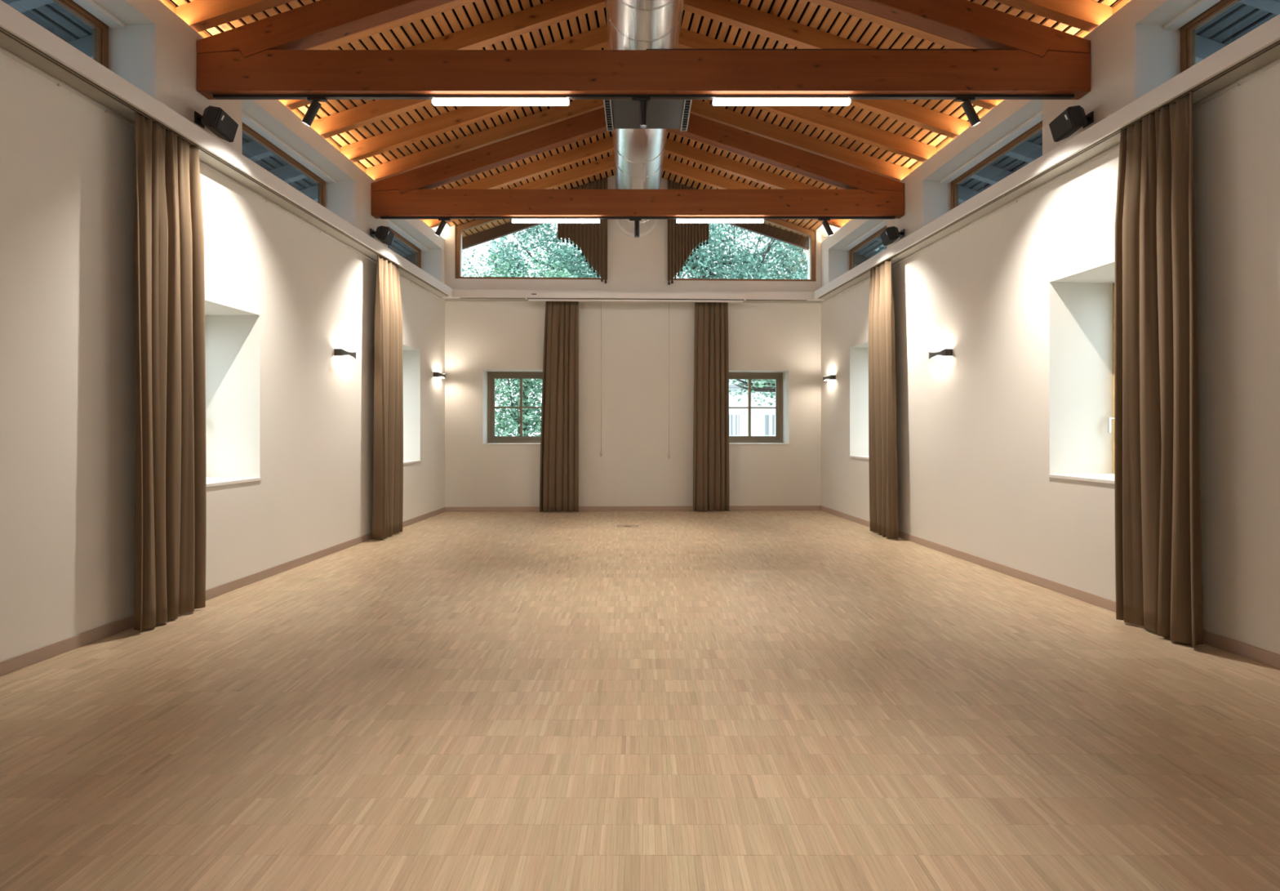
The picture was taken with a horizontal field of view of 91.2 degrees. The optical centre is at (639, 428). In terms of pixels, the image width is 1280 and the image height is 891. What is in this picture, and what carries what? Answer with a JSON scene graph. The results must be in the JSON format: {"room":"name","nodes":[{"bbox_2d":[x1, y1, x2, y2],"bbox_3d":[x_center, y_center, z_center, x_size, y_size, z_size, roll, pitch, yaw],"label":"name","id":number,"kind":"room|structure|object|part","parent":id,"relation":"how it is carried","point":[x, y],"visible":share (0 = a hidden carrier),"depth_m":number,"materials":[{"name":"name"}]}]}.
{"room":"community hall","nodes":[
{"label":"community hall","id":0,"kind":"room"},
{"bbox_2d":[0,0,444,661],"bbox_3d":[-3.968,-0.883,4.842,0.712,4.710,12.866,0,0,3],"label":"wall","id":1,"kind":"structure","parent":0,"point":[290,420],"depth_m":4.84,"materials":[{"name":"beige paint"}]},
{"bbox_2d":[51,0,108,68],"bbox_3d":[-4.079,-2.703,3.730,0.070,0.646,1.978,0,0,3],"label":"window","id":2,"kind":"structure","parent":1,"relation":"in","point":[100,30],"depth_m":4.65,"materials":[{"name":"brown wood"}]},
{"bbox_2d":[133,110,206,631],"bbox_3d":[-3.481,-0.395,4.632,0.118,3.598,0.623,0,0,3],"label":"curtain","id":3,"kind":"object","parent":1,"relation":"hanging from","point":[171,540],"visible":1,"depth_m":4.62,"materials":[{"name":"beige fabric"}]},
{"bbox_2d":[194,106,238,142],"bbox_3d":[-3.473,-2.492,5.147,0.269,0.186,0.281,0,0,3],"label":"loudspeaker","id":4,"kind":"object","parent":1,"relation":"attached to","point":[215,119],"visible":1,"depth_m":5.08,"materials":[{"name":"black plastic"}]},
{"bbox_2d":[215,109,238,142],"bbox_3d":[-3.384,-2.479,5.146,0.008,0.156,0.260,16,-2,-7],"label":"speaker grille","id":5,"kind":"object","parent":4,"relation":"attached to","point":[225,126],"depth_m":5.12,"materials":[{"name":"black"}]},
{"bbox_2d":[0,506,445,675],"bbox_3d":[-3.630,1.380,4.575,0.020,0.082,12.365,0,0,3],"label":"baseboard","id":6,"kind":"structure","parent":1,"relation":"attached to","point":[21,660],"depth_m":4.44,"materials":[{"name":"brown wood"}]},
{"bbox_2d":[0,0,453,301],"bbox_3d":[-3.531,-2.244,4.545,0.216,0.175,12.315,0,0,3],"label":"trim","id":7,"kind":"structure","parent":1,"relation":"attached to","point":[20,35],"depth_m":4.58,"materials":[{"name":"cream painted plaster"}]},
{"bbox_3d":[-3.893,0.474,5.352,0.612,0.030,1.116,0,0,3],"label":"window sill","id":8,"kind":"part","parent":1,"relation":"part of","materials":[{"name":"white paint"}]},
{"bbox_2d":[242,122,324,207],"bbox_3d":[-3.934,-2.703,6.675,0.070,0.646,2.008,0,0,3],"label":"window","id":9,"kind":"structure","parent":1,"relation":"in","point":[247,131],"depth_m":6.97,"materials":[{"name":"brown wood"}]},
{"bbox_2d":[333,348,355,359],"bbox_3d":[-3.451,-0.875,7.358,0.097,0.084,0.336,0,0,3],"label":"wall sconce","id":10,"kind":"object","parent":1,"relation":"attached to","point":[337,352],"visible":1,"depth_m":7.25,"materials":[{"name":"grey metal"}]},
{"bbox_2d":[369,225,394,245],"bbox_3d":[-3.327,-2.492,8.117,0.269,0.186,0.281,0,0,3],"label":"loudspeaker","id":11,"kind":"object","parent":1,"relation":"attached to","point":[383,233],"visible":1,"depth_m":8.01,"materials":[{"name":"black plastic"}]},
{"bbox_2d":[385,227,394,245],"bbox_3d":[-3.239,-2.479,8.116,0.008,0.156,0.260,16,-2,-7],"label":"speaker grille","id":12,"kind":"object","parent":11,"relation":"attached to","point":[389,235],"depth_m":8.09,"materials":[{"name":"black"}]},
{"bbox_2d":[372,254,403,539],"bbox_3d":[-3.302,-0.395,8.223,0.164,3.598,0.662,0,0,3],"label":"curtain","id":13,"kind":"object","parent":1,"relation":"hanging from","point":[388,455],"visible":1,"depth_m":8.13,"materials":[{"name":"beige fabric"}]},
{"bbox_2d":[387,226,421,268],"bbox_3d":[-3.791,-2.703,9.600,0.070,0.646,2.038,0,0,3],"label":"window","id":14,"kind":"structure","parent":1,"relation":"in","point":[398,237],"depth_m":10.27,"materials":[{"name":"brown wood"}]},
{"bbox_3d":[-3.792,-2.703,9.600,0.048,0.556,1.948,0,0,3],"label":"sash","id":15,"kind":"part","parent":14,"relation":"part of","materials":[{"name":"brown wood"}]},
{"bbox_3d":[-3.708,0.504,9.122,0.612,0.030,1.116,0,0,3],"label":"window sill","id":16,"kind":"part","parent":1,"relation":"part of","materials":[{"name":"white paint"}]},
{"bbox_2d":[433,371,445,378],"bbox_3d":[-3.304,-0.878,10.363,0.097,0.084,0.336,0,0,3],"label":"wall sconce","id":17,"kind":"object","parent":1,"relation":"attached to","point":[436,374],"visible":1,"depth_m":10.20,"materials":[{"name":"grey metal"}]},
{"bbox_2d":[371,107,904,218],"bbox_3d":[-0.029,-3.508,8.140,6.864,1.529,0.140,0,0,0],"label":"roof truss","id":18,"kind":"object","parent":1,"relation":"attached to","point":[408,193],"visible":0.83,"depth_m":8.07,"materials":[{"name":"brown wood"}]},
{"bbox_2d":[380,216,895,219],"bbox_3d":[-0.029,-2.731,8.140,6.666,0.022,0.036,0,0,0],"label":"track","id":19,"kind":"object","parent":18,"relation":"attached to","point":[381,217],"visible":1,"depth_m":8.12,"materials":[{"name":"black metal"}]},
{"bbox_2d":[435,218,450,236],"bbox_3d":[-2.564,-2.606,8.140,0.198,0.227,0.068,0,0,0],"label":"spotlight","id":20,"kind":"object","parent":19,"relation":"attached to","point":[442,223],"visible":1,"depth_m":8.12,"materials":[{"name":"black metal"}]},
{"bbox_2d":[511,218,599,222],"bbox_3d":[-1.092,-2.693,8.140,1.138,0.051,0.044,0,0,0],"label":"lamp","id":21,"kind":"object","parent":19,"relation":"attached to","point":[514,220],"visible":1,"depth_m":8.12,"materials":[{"name":"white paint"}]},
{"bbox_2d":[629,218,640,237],"bbox_3d":[-0.060,-2.602,8.140,0.150,0.234,0.068,0,0,0],"label":"spotlight","id":22,"kind":"object","parent":19,"relation":"attached to","point":[636,220],"visible":1,"depth_m":8.12,"materials":[{"name":"black metal"}]},
{"bbox_2d":[676,218,764,222],"bbox_3d":[1.038,-2.693,8.140,1.130,0.051,0.044,0,0,0],"label":"lamp","id":23,"kind":"object","parent":19,"relation":"attached to","point":[678,220],"visible":1,"depth_m":8.12,"materials":[{"name":"white paint"}]},
{"bbox_2d":[817,218,833,236],"bbox_3d":[2.414,-2.606,8.140,0.198,0.227,0.068,0,0,0],"label":"spotlight","id":24,"kind":"object","parent":19,"relation":"attached to","point":[825,224],"visible":1,"depth_m":8.12,"materials":[{"name":"black metal"}]},
{"bbox_2d":[196,0,1090,99],"bbox_3d":[0.030,-3.541,5.170,7.274,1.596,0.140,0,0,0],"label":"roof truss","id":25,"kind":"object","parent":1,"relation":"attached to","point":[269,55],"visible":1,"depth_m":5.10,"materials":[{"name":"brown wood"}]},
{"bbox_2d":[213,94,1074,99],"bbox_3d":[0.030,-2.731,5.170,7.076,0.022,0.036,0,0,0],"label":"track","id":26,"kind":"object","parent":25,"relation":"attached to","point":[215,96],"visible":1,"depth_m":5.15,"materials":[{"name":"black metal"}]},
{"bbox_2d":[302,97,327,126],"bbox_3d":[-2.684,-2.606,5.170,0.198,0.227,0.068,0,0,0],"label":"spotlight","id":27,"kind":"object","parent":26,"relation":"attached to","point":[315,105],"visible":1,"depth_m":5.15,"materials":[{"name":"black metal"}]},
{"bbox_2d":[431,97,568,105],"bbox_3d":[-1.147,-2.693,5.170,1.123,0.051,0.044,0,0,0],"label":"lamp","id":28,"kind":"object","parent":26,"relation":"attached to","point":[437,100],"visible":1,"depth_m":5.15,"materials":[{"name":"white paint"}]},
{"bbox_2d":[631,97,650,128],"bbox_3d":[0.010,-2.602,5.170,0.150,0.234,0.068,0,0,0],"label":"spotlight","id":29,"kind":"object","parent":26,"relation":"attached to","point":[643,101],"visible":1,"depth_m":5.15,"materials":[{"name":"black metal"}]},
{"bbox_2d":[712,97,850,105],"bbox_3d":[1.165,-2.693,5.170,1.129,0.051,0.044,0,0,0],"label":"lamp","id":30,"kind":"object","parent":26,"relation":"attached to","point":[717,100],"visible":1,"depth_m":5.15,"materials":[{"name":"white paint"}]},
{"bbox_2d":[955,97,980,126],"bbox_3d":[2.704,-2.606,5.170,0.198,0.227,0.068,0,0,0],"label":"spotlight","id":31,"kind":"object","parent":26,"relation":"attached to","point":[966,105],"visible":1,"depth_m":5.15,"materials":[{"name":"black metal"}]},
{"bbox_2d":[646,48,1001,49],"bbox_3d":[1.500,-3.087,5.130,2.900,0.015,0.030,0,0,0],"label":"channel","id":32,"kind":"object","parent":25,"relation":"on","point":[646,49],"visible":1,"depth_m":5.12,"materials":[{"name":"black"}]},
{"bbox_2d":[440,174,826,506],"bbox_3d":[-0.098,-1.504,11.069,7.695,5.952,0.512,0,0,-2],"label":"wall","id":33,"kind":"structure","parent":0,"point":[634,468],"depth_m":10.83,"materials":[{"name":"beige paint"}]},
{"bbox_3d":[-2.112,0.270,10.981,1.181,0.024,0.467,0,0,-2],"label":"window sill","id":34,"kind":"part","parent":33,"relation":"part of","materials":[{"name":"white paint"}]},
{"bbox_2d":[487,371,542,442],"bbox_3d":[-2.119,-0.375,11.195,1.177,1.262,0.070,0,0,-2],"label":"window","id":35,"kind":"structure","parent":33,"relation":"in","point":[491,375],"depth_m":11.16,"materials":[{"name":"brown paint"}]},
{"bbox_2d":[455,219,604,279],"bbox_3d":[-1.877,-3.436,10.837,2.575,1.741,0.080,0,0,-2],"label":"window","id":36,"kind":"structure","parent":33,"relation":"in","point":[459,228],"depth_m":10.77,"materials":[{"name":"brown wood"}]},
{"bbox_2d":[539,301,578,511],"bbox_3d":[-1.369,-0.395,10.637,0.659,3.598,0.121,0,0,-2],"label":"curtain","id":37,"kind":"object","parent":33,"relation":"hanging from","point":[559,435],"visible":0.98,"depth_m":10.62,"materials":[{"name":"beige fabric"}]},
{"bbox_2d":[557,177,607,283],"bbox_3d":[-0.982,-3.394,10.725,0.854,1.811,0.056,0,0,-2],"label":"curtain","id":38,"kind":"object","parent":33,"relation":"hanging from","point":[591,238],"visible":0.62,"depth_m":10.73,"materials":[{"name":"brown fabric"}]},
{"bbox_2d":[600,302,602,456],"bbox_3d":[-0.666,-0.843,10.786,0.048,2.640,0.014,0,0,0],"label":"pull cord","id":39,"kind":"object","parent":33,"relation":"hanging from","point":[601,303],"visible":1,"depth_m":10.79,"materials":[{"name":"beige plastic"}]},
{"bbox_2d":[445,505,820,511],"bbox_3d":[-0.090,1.380,10.818,6.465,0.082,0.014,0,0,-2],"label":"baseboard","id":40,"kind":"structure","parent":33,"relation":"attached to","point":[731,507],"depth_m":10.81,"materials":[{"name":"brown wood"}]},
{"bbox_2d":[442,288,824,303],"bbox_3d":[-0.086,-2.249,10.718,6.492,0.163,0.216,0,0,-2],"label":"trim","id":41,"kind":"structure","parent":33,"relation":"attached to","point":[470,295],"depth_m":10.66,"materials":[{"name":"white paint"}]},
{"bbox_3d":[-0.085,-2.195,10.667,5.895,0.005,0.012,0,0,-2],"label":"curtain rail","id":42,"kind":"part","parent":41,"relation":"part of","materials":[{"name":"white metal"}]},
{"bbox_3d":[-0.090,-2.177,10.821,6.491,0.018,0.008,0,0,-2],"label":"picture rail","id":43,"kind":"part","parent":41,"relation":"part of","materials":[{"name":"white"}]},
{"bbox_3d":[-0.084,-2.195,10.640,5.895,0.005,0.012,0,0,-2],"label":"curtain rail","id":44,"kind":"part","parent":41,"relation":"part of","materials":[{"name":"white metal"}]},
{"bbox_2d":[524,291,746,302],"bbox_3d":[-0.063,-2.209,10.544,3.702,0.159,0.134,0,0,-2],"label":"projection screen","id":45,"kind":"object","parent":33,"relation":"attached to","point":[547,295],"visible":1,"depth_m":10.49,"materials":[{"name":"white paint"}]},
{"bbox_2d":[667,302,670,458],"bbox_3d":[0.502,-0.821,10.824,0.048,2.684,0.014,0,0,0],"label":"pull cord","id":46,"kind":"object","parent":33,"relation":"hanging from","point":[668,303],"visible":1,"depth_m":10.82,"materials":[{"name":"beige plastic"}]},
{"bbox_2d":[667,179,709,284],"bbox_3d":[0.828,-3.374,10.782,0.714,1.799,0.060,0,0,-2],"label":"curtain","id":47,"kind":"object","parent":33,"relation":"hanging from","point":[682,237],"visible":0.6,"depth_m":10.77,"materials":[{"name":"brown fabric"}]},
{"bbox_2d":[693,302,729,511],"bbox_3d":[1.210,-0.395,10.717,0.622,3.598,0.110,0,0,-2],"label":"curtain","id":48,"kind":"object","parent":33,"relation":"hanging from","point":[711,356],"visible":0.97,"depth_m":10.70,"materials":[{"name":"beige fabric"}]},
{"bbox_2d":[672,219,815,281],"bbox_3d":[1.771,-3.427,10.955,2.589,1.722,0.080,0,0,-2],"label":"window","id":49,"kind":"structure","parent":33,"relation":"in","point":[780,223],"depth_m":10.95,"materials":[{"name":"brown wood"}]},
{"bbox_2d":[728,372,782,442],"bbox_3d":[1.978,-0.375,11.327,1.192,1.262,0.070,0,0,-2],"label":"window","id":50,"kind":"structure","parent":33,"relation":"in","point":[778,376],"depth_m":11.31,"materials":[{"name":"brown paint"}]},
{"bbox_3d":[1.985,0.270,11.114,1.196,0.024,0.467,0,0,-2],"label":"window sill","id":51,"kind":"part","parent":33,"relation":"part of","materials":[{"name":"white paint"}]},
{"bbox_2d":[0,510,1279,890],"bbox_3d":[0.150,1.432,4.800,9.500,0.020,13.000,0,0,0],"label":"floor","id":52,"kind":"structure","parent":0,"point":[678,700],"depth_m":2.92,"materials":[{"name":"brown wood"}]},
{"bbox_2d":[0,0,1279,266],"bbox_3d":[0.164,-3.910,4.789,10.571,2.119,13.532,0,0,0],"label":"ceiling","id":53,"kind":"structure","parent":0,"point":[891,139],"depth_m":6.92,"materials":[{"name":"brown wood"}]},
{"bbox_2d":[604,0,684,236],"bbox_3d":[0.055,-3.925,4.600,0.772,1.271,12.402,0,0,-1],"label":"ventilation duct","id":54,"kind":"object","parent":53,"relation":"hanging from","point":[632,24],"visible":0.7,"depth_m":5.68,"materials":[{"name":"silver metal"}]},
{"bbox_2d":[603,99,692,131],"bbox_3d":[0.075,-3.256,6.328,0.860,0.153,0.775,0,0,0],"label":"outlet","id":55,"kind":"object","parent":54,"relation":"attached to","point":[619,113],"visible":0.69,"depth_m":6.38,"materials":[{"name":"grey metal"}]},
{"bbox_3d":[-0.319,-3.254,6.327,0.073,0.148,0.775,0,0,0],"label":"grille frame","id":56,"kind":"part","parent":55,"relation":"part of","materials":[{"name":"grey metal"}]},
{"bbox_3d":[0.468,-3.254,6.327,0.073,0.148,0.775,0,0,0],"label":"grille frame","id":57,"kind":"part","parent":55,"relation":"part of","materials":[{"name":"grey metal"}]},
{"bbox_2d":[821,0,1279,653],"bbox_3d":[4.041,-0.883,4.855,0.712,4.710,12.901,0,0,-5],"label":"wall","id":58,"kind":"structure","parent":0,"point":[1005,443],"depth_m":5.58,"materials":[{"name":"beige paint"}]},
{"bbox_2d":[822,374,835,381],"bbox_3d":[3.149,-0.843,10.456,0.097,0.084,0.336,0,0,-5],"label":"wall sconce","id":59,"kind":"object","parent":58,"relation":"attached to","point":[830,376],"visible":1,"depth_m":10.31,"materials":[{"name":"grey metal"}]},
{"bbox_3d":[3.605,0.434,9.198,0.612,0.030,1.150,0,0,-5],"label":"window sill","id":60,"kind":"part","parent":58,"relation":"part of","materials":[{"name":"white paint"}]},
{"bbox_2d":[849,225,886,270],"bbox_3d":[3.675,-2.703,9.615,0.070,0.646,2.044,0,0,-5],"label":"window","id":61,"kind":"structure","parent":58,"relation":"in","point":[877,234],"depth_m":10.19,"materials":[{"name":"brown wood"}]},
{"bbox_2d":[867,257,898,537],"bbox_3d":[3.234,-0.395,8.306,0.142,3.598,0.684,0,0,-5],"label":"curtain","id":62,"kind":"object","parent":58,"relation":"hanging from","point":[882,437],"visible":1,"depth_m":8.28,"materials":[{"name":"beige fabric"}]},
{"bbox_2d":[880,226,904,245],"bbox_3d":[3.268,-2.492,8.141,0.269,0.186,0.281,0,0,-5],"label":"loudspeaker","id":63,"kind":"object","parent":58,"relation":"attached to","point":[890,234],"visible":1,"depth_m":8.04,"materials":[{"name":"black plastic"}]},
{"bbox_2d":[880,228,889,245],"bbox_3d":[3.179,-2.479,8.137,0.008,0.156,0.260,-16,-1,5],"label":"speaker grille","id":64,"kind":"object","parent":63,"relation":"attached to","point":[885,236],"depth_m":8.11,"materials":[{"name":"black"}]},
{"bbox_2d":[928,348,952,359],"bbox_3d":[3.439,-0.852,7.192,0.097,0.084,0.336,0,0,-5],"label":"wall sconce","id":65,"kind":"object","parent":58,"relation":"attached to","point":[946,352],"visible":1,"depth_m":7.08,"materials":[{"name":"grey metal"}]},
{"bbox_2d":[951,120,1042,209],"bbox_3d":[3.934,-2.703,6.690,0.070,0.646,2.014,0,0,-5],"label":"window","id":66,"kind":"structure","parent":58,"relation":"in","point":[1037,128],"depth_m":6.95,"materials":[{"name":"brown wood"}]},
{"bbox_2d":[813,13,1279,303],"bbox_3d":[3.607,-2.244,4.636,0.216,0.175,12.539,0,0,-5],"label":"trim","id":67,"kind":"structure","parent":58,"relation":"attached to","point":[1260,46],"depth_m":4.93,"materials":[{"name":"white paint"}]},
{"bbox_2d":[820,505,1279,668],"bbox_3d":[3.706,1.380,4.664,0.014,0.082,12.579,0,0,-5],"label":"baseboard","id":68,"kind":"structure","parent":58,"relation":"attached to","point":[1258,654],"depth_m":5.40,"materials":[{"name":"brown wood"}]},
{"bbox_2d":[1048,105,1093,142],"bbox_3d":[3.534,-2.492,5.141,0.269,0.186,0.281,0,0,-5],"label":"loudspeaker","id":69,"kind":"object","parent":58,"relation":"attached to","point":[1073,118],"visible":1,"depth_m":5.08,"materials":[{"name":"black plastic"}]},
{"bbox_2d":[1048,108,1073,142],"bbox_3d":[3.446,-2.479,5.137,0.008,0.156,0.260,-16,-1,5],"label":"speaker grille","id":70,"kind":"object","parent":69,"relation":"attached to","point":[1063,125],"depth_m":5.11,"materials":[{"name":"black"}]},
{"bbox_3d":[3.978,0.419,5.008,0.612,0.030,1.168,0,0,-5],"label":"window sill","id":71,"kind":"part","parent":58,"relation":"part of","materials":[{"name":"white paint"}]},
{"bbox_2d":[1107,283,1114,473],"bbox_3d":[4.273,-0.447,5.034,0.158,1.698,1.164,0,0,-5],"label":"window","id":72,"kind":"structure","parent":58,"relation":"in","point":[1109,419],"depth_m":5.60,"materials":[{"name":"beige wood"}]},
{"bbox_3d":[4.198,-0.043,5.558,0.100,0.160,0.028,0,0,-5],"label":"handle","id":73,"kind":"part","parent":72,"relation":"part of","materials":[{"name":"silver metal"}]},
{"bbox_3d":[4.317,-0.447,5.038,0.070,1.698,1.164,0,0,-5],"label":"frame","id":74,"kind":"part","parent":72,"relation":"part of","materials":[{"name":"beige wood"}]},
{"bbox_2d":[1114,90,1203,648],"bbox_3d":[3.580,-0.395,4.321,0.156,3.598,0.616,0,0,-5],"label":"curtain","id":75,"kind":"object","parent":58,"relation":"hanging from","point":[1158,579],"visible":1,"depth_m":4.33,"materials":[{"name":"beige fabric"}]},
{"bbox_2d":[1180,0,1242,72],"bbox_3d":[4.196,-2.703,3.745,0.070,0.646,1.984,0,0,-5],"label":"window","id":76,"kind":"structure","parent":58,"relation":"in","point":[1188,32],"depth_m":4.67,"materials":[{"name":"brown wood"}]},
{"label":"outside","id":77,"kind":"structure","parent":0,"visible":0},
{"label":"ground","id":78,"kind":"structure","parent":77,"visible":0},
{"bbox_2d":[466,250,577,435],"bbox_3d":[-3.019,-1.527,17.015,4.241,6.708,4.138,0,0,7],"label":"tree","id":79,"kind":"object","parent":78,"relation":"on","point":[513,414],"visible":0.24,"depth_m":16.53,"materials":[{"name":"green plant"}]},
{"bbox_2d":[462,222,600,277],"bbox_3d":[-2.611,-3.369,20.009,6.385,10.387,5.343,0,0,22],"label":"tree","id":80,"kind":"object","parent":78,"relation":"on","point":[581,267],"visible":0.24,"depth_m":19.11,"materials":[{"name":"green plant"}]},
{"bbox_2d":[540,223,739,278],"bbox_3d":[0.083,-4.229,24.006,7.557,12.106,5.071,0,0,-15],"label":"tree","id":81,"kind":"object","parent":78,"relation":"on","point":[718,224],"visible":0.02,"depth_m":23.75,"materials":[{"name":"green plant"}]},
{"bbox_2d":[673,222,807,279],"bbox_3d":[2.663,-3.083,17.682,5.014,9.815,4.394,0,0,-45],"label":"tree","id":82,"kind":"object","parent":78,"relation":"on","point":[749,260],"visible":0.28,"depth_m":17.14,"materials":[{"name":"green plant"}]},
{"bbox_2d":[728,379,775,435],"bbox_3d":[9.000,-1.178,39.500,12.000,6.000,8.200,0,0,0],"label":"house","id":83,"kind":"structure","parent":78,"relation":"on","point":[733,400],"depth_m":36.00,"materials":[{"name":"grey"}]},
{"bbox_2d":[728,408,775,435],"bbox_3d":[5.000,0.547,24.038,5.700,2.550,0.175,0,0,0],"label":"fence","id":84,"kind":"object","parent":78,"relation":"on","point":[733,413],"visible":0.2,"depth_m":24.10,"materials":[{"name":"white paint"}]},
{"bbox_3d":[3.600,0.547,24.000,0.100,2.550,0.100,0,0,0],"label":"post","id":85,"kind":"part","parent":84,"relation":"part of","materials":[{"name":"white paint"}]},
{"bbox_3d":[5.000,-0.563,24.075,5.600,0.070,0.040,0,0,0],"label":"rail","id":86,"kind":"part","parent":84,"relation":"part of","materials":[{"name":"white paint"}]},
{"bbox_3d":[5.000,0.287,24.075,5.600,0.070,0.040,0,0,0],"label":"rail","id":87,"kind":"part","parent":84,"relation":"part of","materials":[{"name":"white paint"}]},
{"bbox_3d":[5.000,0.547,24.000,0.100,2.550,0.100,0,0,0],"label":"post","id":88,"kind":"part","parent":84,"relation":"part of","materials":[{"name":"white paint"}]},
{"bbox_2d":[728,379,775,414],"bbox_3d":[3.725,-0.436,16.240,4.319,4.520,2.807,0,0,-20],"label":"tree","id":89,"kind":"object","parent":78,"relation":"on","point":[764,385],"visible":0.11,"depth_m":16.04,"materials":[{"name":"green plant"}]},
{"bbox_2d":[733,232,856,279],"bbox_3d":[6.295,-3.716,22.151,4.912,11.079,4.642,0,0,-37],"label":"tree","id":90,"kind":"object","parent":78,"relation":"on","point":[767,239],"visible":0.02,"depth_m":22.25,"materials":[{"name":"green plant"}]}
]}

